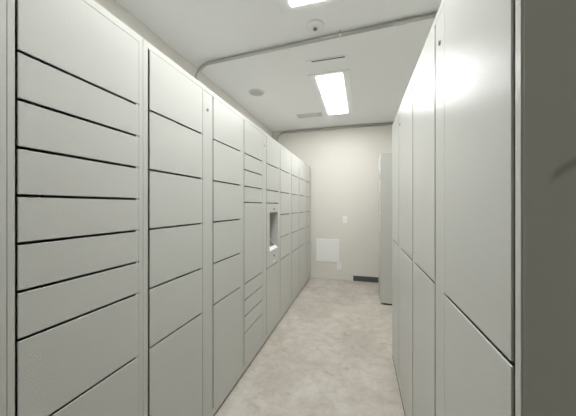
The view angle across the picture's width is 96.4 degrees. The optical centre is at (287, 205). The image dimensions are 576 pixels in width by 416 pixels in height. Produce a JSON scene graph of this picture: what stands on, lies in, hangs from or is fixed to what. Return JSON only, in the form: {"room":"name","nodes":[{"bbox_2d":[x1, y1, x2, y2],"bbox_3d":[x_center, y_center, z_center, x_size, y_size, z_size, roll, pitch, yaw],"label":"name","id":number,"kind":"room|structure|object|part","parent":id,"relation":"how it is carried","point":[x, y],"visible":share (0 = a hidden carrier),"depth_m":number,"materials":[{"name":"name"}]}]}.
{"room":"parcel locker room","nodes":[
{"label":"parcel locker room","id":0,"kind":"room"},
{"bbox_2d":[94,0,271,136],"bbox_3d":[-1.229,-0.048,1.762,0.100,2.707,6.728,0,0,16],"label":"wall","id":1,"kind":"structure","parent":0,"point":[112,6],"depth_m":2.23,"materials":[{"name":"paint"}]},
{"bbox_2d":[115,0,441,131],"bbox_3d":[0.085,-1.451,1.393,2.830,0.100,6.728,0,0,16],"label":"ceiling","id":2,"kind":"structure","parent":0,"point":[382,63],"depth_m":2.25,"materials":[{"name":"paint"}]},
{"bbox_2d":[249,89,264,95],"bbox_3d":[-0.388,-1.397,3.184,0.196,0.008,0.196,0,0,16],"label":"ceiling speaker","id":3,"kind":"object","parent":2,"relation":"attached to","point":[254,92],"visible":1,"depth_m":3.17,"materials":[{"name":"white plastic"}]},
{"bbox_2d":[250,90,262,95],"bbox_3d":[-0.388,-1.395,3.184,0.159,0.004,0.159,0,0,11],"label":"speaker grille","id":4,"kind":"object","parent":3,"relation":"attached to","point":[252,92],"depth_m":3.17,"materials":[{"name":"grey fabric"}]},
{"bbox_2d":[296,112,322,118],"bbox_3d":[0.332,-1.397,3.989,0.390,0.008,0.170,0,0,16],"label":"ceiling vent","id":5,"kind":"object","parent":2,"relation":"in","point":[318,114],"visible":1,"depth_m":3.97,"materials":[{"name":"grey metal"}]},
{"bbox_2d":[277,0,344,13],"bbox_3d":[-0.001,-1.396,1.193,0.447,0.010,1.296,0,0,16],"label":"recessed light","id":6,"kind":"object","parent":2,"relation":"in","point":[286,6],"visible":1,"depth_m":1.78,"materials":[{"name":"white plastic"}]},
{"bbox_2d":[307,19,323,31],"bbox_3d":[0.212,-1.385,2.002,0.134,0.032,0.134,0,0,16],"label":"sprinkler head","id":7,"kind":"object","parent":2,"relation":"attached to","point":[315,25],"visible":1,"depth_m":1.98},
{"bbox_2d":[195,12,436,79],"bbox_3d":[0.310,-0.647,2.114,2.586,1.506,0.048,0,0,19],"label":"conduit","id":8,"kind":"object","parent":2,"relation":"attached to","point":[430,15],"visible":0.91,"depth_m":2.11,"materials":[{"name":"metal"}]},
{"bbox_2d":[305,54,347,73],"bbox_3d":[0.387,-1.396,2.550,0.395,0.009,0.240,0,0,16],"label":"ceiling vent","id":9,"kind":"object","parent":2,"relation":"in","point":[336,62],"visible":1,"depth_m":2.54,"materials":[{"name":"metal"}]},
{"bbox_2d":[307,69,352,115],"bbox_3d":[0.599,-1.396,3.324,0.447,0.010,1.300,0,0,16],"label":"recessed light","id":10,"kind":"object","parent":2,"relation":"in","point":[328,87],"visible":1,"depth_m":3.13,"materials":[{"name":"white plastic"}]},
{"bbox_2d":[213,277,404,415],"bbox_3d":[0.085,1.356,1.393,2.830,0.100,6.728,0,0,16],"label":"floor","id":11,"kind":"structure","parent":0,"point":[330,352],"depth_m":2.12,"materials":[{"name":"concrete"}]},
{"bbox_2d":[0,0,6,415],"bbox_3d":[-1.129,0.306,0.288,0.601,2.000,0.928,0,0,16],"label":"locker","id":12,"kind":"object","parent":11,"relation":"on","point":[3,3],"visible":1,"depth_m":0.65,"materials":[{"name":"grey metal"}]},
{"bbox_2d":[7,0,142,415],"bbox_3d":[-0.946,0.306,0.941,0.601,2.000,0.424,0,0,16],"label":"locker","id":13,"kind":"object","parent":11,"relation":"on","point":[75,70],"visible":1,"depth_m":0.82,"materials":[{"name":"grey metal"}]},
{"bbox_3d":[-0.659,0.481,0.860,0.005,0.246,0.382,0,0,16],"label":"door","id":14,"kind":"part","parent":13,"relation":"part of","materials":[{"name":"grey metal"}]},
{"bbox_3d":[-0.659,0.291,0.860,0.005,0.118,0.382,0,0,16],"label":"door","id":15,"kind":"part","parent":13,"relation":"part of","materials":[{"name":"grey metal"}]},
{"bbox_3d":[-0.659,0.164,0.860,0.005,0.118,0.382,0,0,16],"label":"door","id":16,"kind":"part","parent":13,"relation":"part of","materials":[{"name":"grey metal"}]},
{"bbox_3d":[-0.659,0.037,0.860,0.005,0.118,0.382,0,0,16],"label":"door","id":17,"kind":"part","parent":13,"relation":"part of","materials":[{"name":"grey metal"}]},
{"bbox_3d":[-0.659,-0.090,0.860,0.005,0.118,0.382,0,0,16],"label":"door","id":18,"kind":"part","parent":13,"relation":"part of","materials":[{"name":"white metal"}]},
{"bbox_3d":[-0.659,-0.217,0.860,0.005,0.118,0.382,0,0,16],"label":"door","id":19,"kind":"part","parent":13,"relation":"part of","materials":[{"name":"white metal"}]},
{"bbox_3d":[-0.659,-0.344,0.860,0.005,0.118,0.382,0,0,16],"label":"door","id":20,"kind":"part","parent":13,"relation":"part of","materials":[{"name":"white metal"}]},
{"bbox_3d":[-0.659,-0.538,0.860,0.005,0.252,0.382,0,0,16],"label":"door","id":21,"kind":"part","parent":13,"relation":"part of","materials":[{"name":"white metal"}]},
{"bbox_3d":[-0.659,0.926,0.860,0.005,0.627,0.382,0,0,16],"label":"door","id":22,"kind":"part","parent":13,"relation":"part of","materials":[{"name":"grey metal"}]},
{"bbox_2d":[143,38,241,415],"bbox_3d":[-0.761,0.306,1.593,0.603,2.000,0.928,0,0,16],"label":"locker","id":23,"kind":"object","parent":11,"relation":"on","point":[192,138],"visible":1,"depth_m":1.34,"materials":[{"name":"silver metal"}]},
{"bbox_3d":[-0.540,0.926,1.282,0.005,0.627,0.380,0,0,16],"label":"door","id":24,"kind":"part","parent":23,"relation":"part of","materials":[{"name":"grey metal"}]},
{"bbox_3d":[-0.540,0.481,1.282,0.005,0.246,0.380,0,0,16],"label":"door","id":25,"kind":"part","parent":23,"relation":"part of","materials":[{"name":"grey metal"}]},
{"bbox_3d":[-0.540,0.227,1.282,0.005,0.246,0.380,0,0,16],"label":"door","id":26,"kind":"part","parent":23,"relation":"part of","materials":[{"name":"grey metal"}]},
{"bbox_3d":[-0.540,-0.027,1.282,0.005,0.246,0.380,0,0,16],"label":"door","id":27,"kind":"part","parent":23,"relation":"part of","materials":[{"name":"white metal"}]},
{"bbox_3d":[-0.540,-0.281,1.282,0.005,0.246,0.380,0,0,16],"label":"door","id":28,"kind":"part","parent":23,"relation":"part of","materials":[{"name":"white metal"}]},
{"bbox_3d":[-0.540,-0.538,1.282,0.005,0.252,0.380,0,0,16],"label":"door","id":29,"kind":"part","parent":23,"relation":"part of","materials":[{"name":"white metal"}]},
{"bbox_3d":[-0.474,0.289,1.519,0.004,1.907,0.102,0,0,16],"label":"lock panel","id":30,"kind":"part","parent":23,"relation":"part of","materials":[{"name":"grey metal"}]},
{"bbox_3d":[-0.408,0.926,1.753,0.005,0.627,0.370,0,0,16],"label":"door","id":31,"kind":"part","parent":23,"relation":"part of","materials":[{"name":"grey metal"}]},
{"bbox_3d":[-0.408,0.481,1.753,0.005,0.246,0.370,0,0,16],"label":"door","id":32,"kind":"part","parent":23,"relation":"part of","materials":[{"name":"grey metal"}]},
{"bbox_3d":[-0.408,0.227,1.753,0.005,0.246,0.370,0,0,16],"label":"door","id":33,"kind":"part","parent":23,"relation":"part of","materials":[{"name":"white metal"}]},
{"bbox_3d":[-0.408,-0.027,1.753,0.005,0.246,0.370,0,0,16],"label":"door","id":34,"kind":"part","parent":23,"relation":"part of","materials":[{"name":"white metal"}]},
{"bbox_3d":[-0.408,-0.281,1.753,0.005,0.246,0.370,0,0,16],"label":"door","id":35,"kind":"part","parent":23,"relation":"part of","materials":[{"name":"white metal"}]},
{"bbox_3d":[-0.408,-0.538,1.753,0.005,0.252,0.370,0,0,16],"label":"door","id":36,"kind":"part","parent":23,"relation":"part of","materials":[{"name":"white metal"}]},
{"bbox_2d":[242,115,278,373],"bbox_3d":[-0.509,0.306,2.489,0.604,2.000,0.928,0,0,16],"label":"locker","id":37,"kind":"object","parent":11,"relation":"on","point":[260,151],"visible":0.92,"depth_m":2.27,"materials":[{"name":"white metal"}]},
{"bbox_3d":[-0.288,1.117,2.177,0.005,0.246,0.380,0,0,16],"label":"door","id":38,"kind":"part","parent":37,"relation":"part of","materials":[{"name":"grey metal"}]},
{"bbox_3d":[-0.288,0.926,2.177,0.005,0.118,0.380,0,0,16],"label":"door","id":39,"kind":"part","parent":37,"relation":"part of","materials":[{"name":"grey metal"}]},
{"bbox_3d":[-0.288,0.799,2.177,0.005,0.118,0.380,0,0,16],"label":"door","id":40,"kind":"part","parent":37,"relation":"part of","materials":[{"name":"grey metal"}]},
{"bbox_3d":[-0.288,0.672,2.177,0.005,0.118,0.380,0,0,16],"label":"door","id":41,"kind":"part","parent":37,"relation":"part of","materials":[{"name":"grey metal"}]},
{"bbox_3d":[-0.288,0.291,2.177,0.005,0.626,0.380,0,0,16],"label":"door","id":42,"kind":"part","parent":37,"relation":"part of","materials":[{"name":"white metal"}]},
{"bbox_3d":[-0.288,-0.090,2.177,0.005,0.118,0.380,0,0,16],"label":"door","id":43,"kind":"part","parent":37,"relation":"part of","materials":[{"name":"white metal"}]},
{"bbox_3d":[-0.288,-0.217,2.177,0.005,0.118,0.380,0,0,16],"label":"door","id":44,"kind":"part","parent":37,"relation":"part of","materials":[{"name":"white metal"}]},
{"bbox_3d":[-0.288,-0.344,2.177,0.005,0.118,0.380,0,0,16],"label":"door","id":45,"kind":"part","parent":37,"relation":"part of","materials":[{"name":"white metal"}]},
{"bbox_3d":[-0.288,-0.538,2.177,0.005,0.252,0.380,0,0,16],"label":"door","id":46,"kind":"part","parent":37,"relation":"part of","materials":[{"name":"white metal"}]},
{"bbox_3d":[-0.223,0.289,2.414,0.004,1.907,0.102,0,0,16],"label":"lock panel","id":47,"kind":"part","parent":37,"relation":"part of","materials":[{"name":"white metal"}]},
{"bbox_3d":[-0.163,0.291,2.650,0.019,0.626,0.370,0,0,16],"label":"kiosk panel","id":48,"kind":"part","parent":37,"relation":"part of","materials":[{"name":"white metal"}]},
{"bbox_3d":[-0.156,0.926,2.648,0.005,0.627,0.370,0,0,16],"label":"door","id":49,"kind":"part","parent":37,"relation":"part of","materials":[{"name":"grey metal"}]},
{"bbox_3d":[-0.156,-0.090,2.648,0.005,0.118,0.370,0,0,16],"label":"door","id":50,"kind":"part","parent":37,"relation":"part of","materials":[{"name":"white metal"}]},
{"bbox_3d":[-0.156,-0.281,2.648,0.005,0.246,0.370,0,0,16],"label":"door","id":51,"kind":"part","parent":37,"relation":"part of","materials":[{"name":"white metal"}]},
{"bbox_3d":[-0.156,-0.538,2.648,0.005,0.252,0.370,0,0,16],"label":"door","id":52,"kind":"part","parent":37,"relation":"part of","materials":[{"name":"white metal"}]},
{"bbox_2d":[279,143,298,320],"bbox_3d":[-0.259,0.306,3.384,0.601,2.000,0.928,0,0,16],"label":"locker","id":53,"kind":"object","parent":11,"relation":"on","point":[288,162],"visible":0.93,"depth_m":3.22,"materials":[{"name":"white metal"}]},
{"bbox_3d":[-0.037,0.926,3.072,0.005,0.627,0.380,0,0,16],"label":"door","id":54,"kind":"part","parent":53,"relation":"part of","materials":[{"name":"grey metal"}]},
{"bbox_3d":[-0.037,0.481,3.072,0.005,0.246,0.380,0,0,16],"label":"door","id":55,"kind":"part","parent":53,"relation":"part of","materials":[{"name":"grey metal"}]},
{"bbox_3d":[-0.037,0.227,3.072,0.005,0.246,0.380,0,0,16],"label":"door","id":56,"kind":"part","parent":53,"relation":"part of","materials":[{"name":"grey metal"}]},
{"bbox_3d":[-0.037,-0.027,3.072,0.005,0.246,0.380,0,0,16],"label":"door","id":57,"kind":"part","parent":53,"relation":"part of","materials":[{"name":"white metal"}]},
{"bbox_3d":[-0.037,-0.281,3.072,0.005,0.246,0.380,0,0,16],"label":"door","id":58,"kind":"part","parent":53,"relation":"part of","materials":[{"name":"white metal"}]},
{"bbox_3d":[-0.037,-0.538,3.072,0.005,0.252,0.380,0,0,16],"label":"door","id":59,"kind":"part","parent":53,"relation":"part of","materials":[{"name":"white metal"}]},
{"bbox_3d":[0.029,0.289,3.309,0.004,1.907,0.102,0,0,16],"label":"lock panel","id":60,"kind":"part","parent":53,"relation":"part of","materials":[{"name":"white metal"}]},
{"bbox_3d":[0.096,0.926,3.543,0.005,0.627,0.370,0,0,16],"label":"door","id":61,"kind":"part","parent":53,"relation":"part of","materials":[{"name":"grey metal"}]},
{"bbox_3d":[0.096,0.481,3.543,0.005,0.246,0.370,0,0,16],"label":"door","id":62,"kind":"part","parent":53,"relation":"part of","materials":[{"name":"white metal"}]},
{"bbox_3d":[0.096,0.227,3.543,0.005,0.246,0.370,0,0,16],"label":"door","id":63,"kind":"part","parent":53,"relation":"part of","materials":[{"name":"grey metal"}]},
{"bbox_3d":[0.096,-0.027,3.543,0.005,0.246,0.370,0,0,16],"label":"door","id":64,"kind":"part","parent":53,"relation":"part of","materials":[{"name":"white metal"}]},
{"bbox_3d":[0.096,-0.281,3.543,0.005,0.246,0.370,0,0,16],"label":"door","id":65,"kind":"part","parent":53,"relation":"part of","materials":[{"name":"white metal"}]},
{"bbox_3d":[0.096,-0.538,3.543,0.005,0.252,0.370,0,0,16],"label":"door","id":66,"kind":"part","parent":53,"relation":"part of","materials":[{"name":"white metal"}]},
{"bbox_2d":[299,159,310,292],"bbox_3d":[-0.007,0.306,4.280,0.601,2.000,0.928,0,0,16],"label":"locker","id":67,"kind":"object","parent":11,"relation":"on","point":[304,169],"visible":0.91,"depth_m":4.14,"materials":[{"name":"white metal"}]},
{"bbox_3d":[0.215,0.926,3.968,0.005,0.627,0.380,0,0,16],"label":"door","id":68,"kind":"part","parent":67,"relation":"part of","materials":[{"name":"grey metal"}]},
{"bbox_3d":[0.215,0.481,3.968,0.005,0.246,0.380,0,0,16],"label":"door","id":69,"kind":"part","parent":67,"relation":"part of","materials":[{"name":"white metal"}]},
{"bbox_3d":[0.215,0.227,3.968,0.005,0.246,0.380,0,0,16],"label":"door","id":70,"kind":"part","parent":67,"relation":"part of","materials":[{"name":"grey metal"}]},
{"bbox_3d":[0.215,-0.027,3.968,0.005,0.246,0.380,0,0,16],"label":"door","id":71,"kind":"part","parent":67,"relation":"part of","materials":[{"name":"white metal"}]},
{"bbox_3d":[0.215,-0.281,3.968,0.005,0.246,0.380,0,0,16],"label":"door","id":72,"kind":"part","parent":67,"relation":"part of","materials":[{"name":"white metal"}]},
{"bbox_3d":[0.215,-0.538,3.968,0.005,0.252,0.380,0,0,16],"label":"door","id":73,"kind":"part","parent":67,"relation":"part of","materials":[{"name":"white metal"}]},
{"bbox_3d":[0.281,0.289,4.205,0.004,1.907,0.102,0,0,16],"label":"lock panel","id":74,"kind":"part","parent":67,"relation":"part of","materials":[{"name":"grey metal"}]},
{"bbox_3d":[0.347,0.926,4.439,0.005,0.627,0.370,0,0,16],"label":"door","id":75,"kind":"part","parent":67,"relation":"part of","materials":[{"name":"grey metal"}]},
{"bbox_3d":[0.347,0.481,4.439,0.005,0.246,0.370,0,0,16],"label":"door","id":76,"kind":"part","parent":67,"relation":"part of","materials":[{"name":"white metal"}]},
{"bbox_3d":[0.347,0.227,4.439,0.005,0.246,0.370,0,0,16],"label":"door","id":77,"kind":"part","parent":67,"relation":"part of","materials":[{"name":"grey metal"}]},
{"bbox_3d":[0.347,-0.027,4.439,0.005,0.246,0.370,0,0,16],"label":"door","id":78,"kind":"part","parent":67,"relation":"part of","materials":[{"name":"grey metal"}]},
{"bbox_3d":[0.347,-0.281,4.439,0.005,0.246,0.370,0,0,16],"label":"door","id":79,"kind":"part","parent":67,"relation":"part of","materials":[{"name":"white metal"}]},
{"bbox_3d":[0.347,-0.538,4.439,0.005,0.252,0.370,0,0,16],"label":"door","id":80,"kind":"part","parent":67,"relation":"part of","materials":[{"name":"white metal"}]},
{"bbox_2d":[378,153,391,304],"bbox_3d":[1.571,0.306,3.532,0.601,2.000,0.424,0,0,16],"label":"locker","id":81,"kind":"object","parent":11,"relation":"on","point":[385,159],"visible":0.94,"depth_m":3.39,"materials":[{"name":"white metal"}]},
{"bbox_3d":[1.285,0.926,3.615,0.005,0.627,0.378,0,0,16],"label":"door","id":82,"kind":"part","parent":81,"relation":"part of","materials":[{"name":"grey metal"}]},
{"bbox_3d":[1.285,0.481,3.615,0.005,0.246,0.378,0,0,16],"label":"door","id":83,"kind":"part","parent":81,"relation":"part of","materials":[{"name":"white metal"}]},
{"bbox_3d":[1.285,0.227,3.615,0.005,0.246,0.378,0,0,16],"label":"door","id":84,"kind":"part","parent":81,"relation":"part of","materials":[{"name":"grey metal"}]},
{"bbox_3d":[1.285,-0.027,3.615,0.005,0.246,0.378,0,0,16],"label":"door","id":85,"kind":"part","parent":81,"relation":"part of","materials":[{"name":"white metal"}]},
{"bbox_3d":[1.285,-0.281,3.615,0.005,0.246,0.378,0,0,16],"label":"door","id":86,"kind":"part","parent":81,"relation":"part of","materials":[{"name":"white metal"}]},
{"bbox_3d":[1.285,-0.538,3.615,0.005,0.252,0.378,0,0,16],"label":"door","id":87,"kind":"part","parent":81,"relation":"part of","materials":[{"name":"white metal"}]},
{"bbox_2d":[392,75,412,415],"bbox_3d":[1.064,0.306,1.704,0.603,2.000,0.928,0,0,16],"label":"locker","id":88,"kind":"object","parent":11,"relation":"on","point":[402,127],"visible":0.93,"depth_m":1.61,"materials":[{"name":"silver metal"}]},
{"bbox_3d":[0.846,0.766,2.024,0.005,0.947,0.370,0,0,16],"label":"door","id":89,"kind":"part","parent":88,"relation":"part of","materials":[{"name":"grey metal"}]},
{"bbox_3d":[0.846,-0.190,2.024,0.005,0.948,0.370,0,0,16],"label":"door","id":90,"kind":"part","parent":88,"relation":"part of","materials":[{"name":"white metal"}]},
{"bbox_3d":[0.781,0.289,1.789,0.004,1.907,0.102,0,0,16],"label":"lock panel","id":91,"kind":"part","parent":88,"relation":"part of","materials":[{"name":"grey metal"}]},
{"bbox_3d":[0.712,0.766,1.549,0.005,0.947,0.386,0,0,16],"label":"door","id":92,"kind":"part","parent":88,"relation":"part of","materials":[{"name":"grey metal"}]},
{"bbox_3d":[0.712,-0.190,1.549,0.005,0.948,0.386,0,0,16],"label":"door","id":93,"kind":"part","parent":88,"relation":"part of","materials":[{"name":"white metal"}]},
{"bbox_2d":[413,0,575,415],"bbox_3d":[0.812,0.306,0.807,0.603,2.000,0.931,0,0,16],"label":"locker","id":94,"kind":"object","parent":11,"relation":"on","point":[494,81],"visible":1,"depth_m":0.53,"materials":[{"name":"silver metal"}]},
{"bbox_3d":[0.594,0.766,1.128,0.005,0.947,0.370,0,0,16],"label":"door","id":95,"kind":"part","parent":94,"relation":"part of","materials":[{"name":"grey metal"}]},
{"bbox_3d":[0.594,-0.190,1.128,0.005,0.948,0.370,0,0,16],"label":"door","id":96,"kind":"part","parent":94,"relation":"part of","materials":[{"name":"white metal"}]},
{"bbox_3d":[0.529,0.289,0.894,0.004,1.907,0.102,0,0,16],"label":"lock panel","id":97,"kind":"part","parent":94,"relation":"part of","materials":[{"name":"grey metal"}]},
{"bbox_3d":[0.461,0.766,0.654,0.005,0.947,0.386,0,0,16],"label":"door","id":98,"kind":"part","parent":94,"relation":"part of","materials":[{"name":"grey metal"}]},
{"bbox_3d":[0.461,-0.190,0.654,0.005,0.948,0.386,0,0,16],"label":"door","id":99,"kind":"part","parent":94,"relation":"part of","materials":[{"name":"white metal"}]},
{"bbox_3d":[0.689,0.295,0.359,0.594,1.974,0.002,0,0,16],"label":"panel","id":100,"kind":"part","parent":94,"relation":"part of","materials":[{"name":"grey metal"}]},
{"bbox_2d":[272,122,392,280],"bbox_3d":[0.982,-0.048,4.583,2.630,2.707,0.100,0,0,16],"label":"wall","id":101,"kind":"structure","parent":0,"point":[343,163],"depth_m":4.53,"materials":[{"name":"paint"}]},
{"bbox_2d":[316,239,338,262],"bbox_3d":[0.707,0.801,4.602,0.408,0.408,0.012,0,0,16],"label":"access panel","id":102,"kind":"object","parent":101,"relation":"attached to","point":[327,250],"visible":1,"depth_m":4.60,"materials":[{"name":"white plastic"}]},
{"bbox_2d":[276,123,392,141],"bbox_3d":[1.001,-0.539,4.505,2.546,1.689,0.032,0,0,16],"label":"conduit","id":103,"kind":"object","parent":101,"relation":"attached to","point":[386,123],"visible":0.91,"depth_m":4.54,"materials":[{"name":"metal"}]},
{"bbox_2d":[353,276,377,282],"bbox_3d":[1.683,1.260,4.329,1.138,0.089,0.010,0,0,16],"label":"baseboard","id":104,"kind":"structure","parent":101,"relation":"attached to","point":[355,278],"depth_m":4.42,"materials":[{"name":"grey rubber"}]}
]}

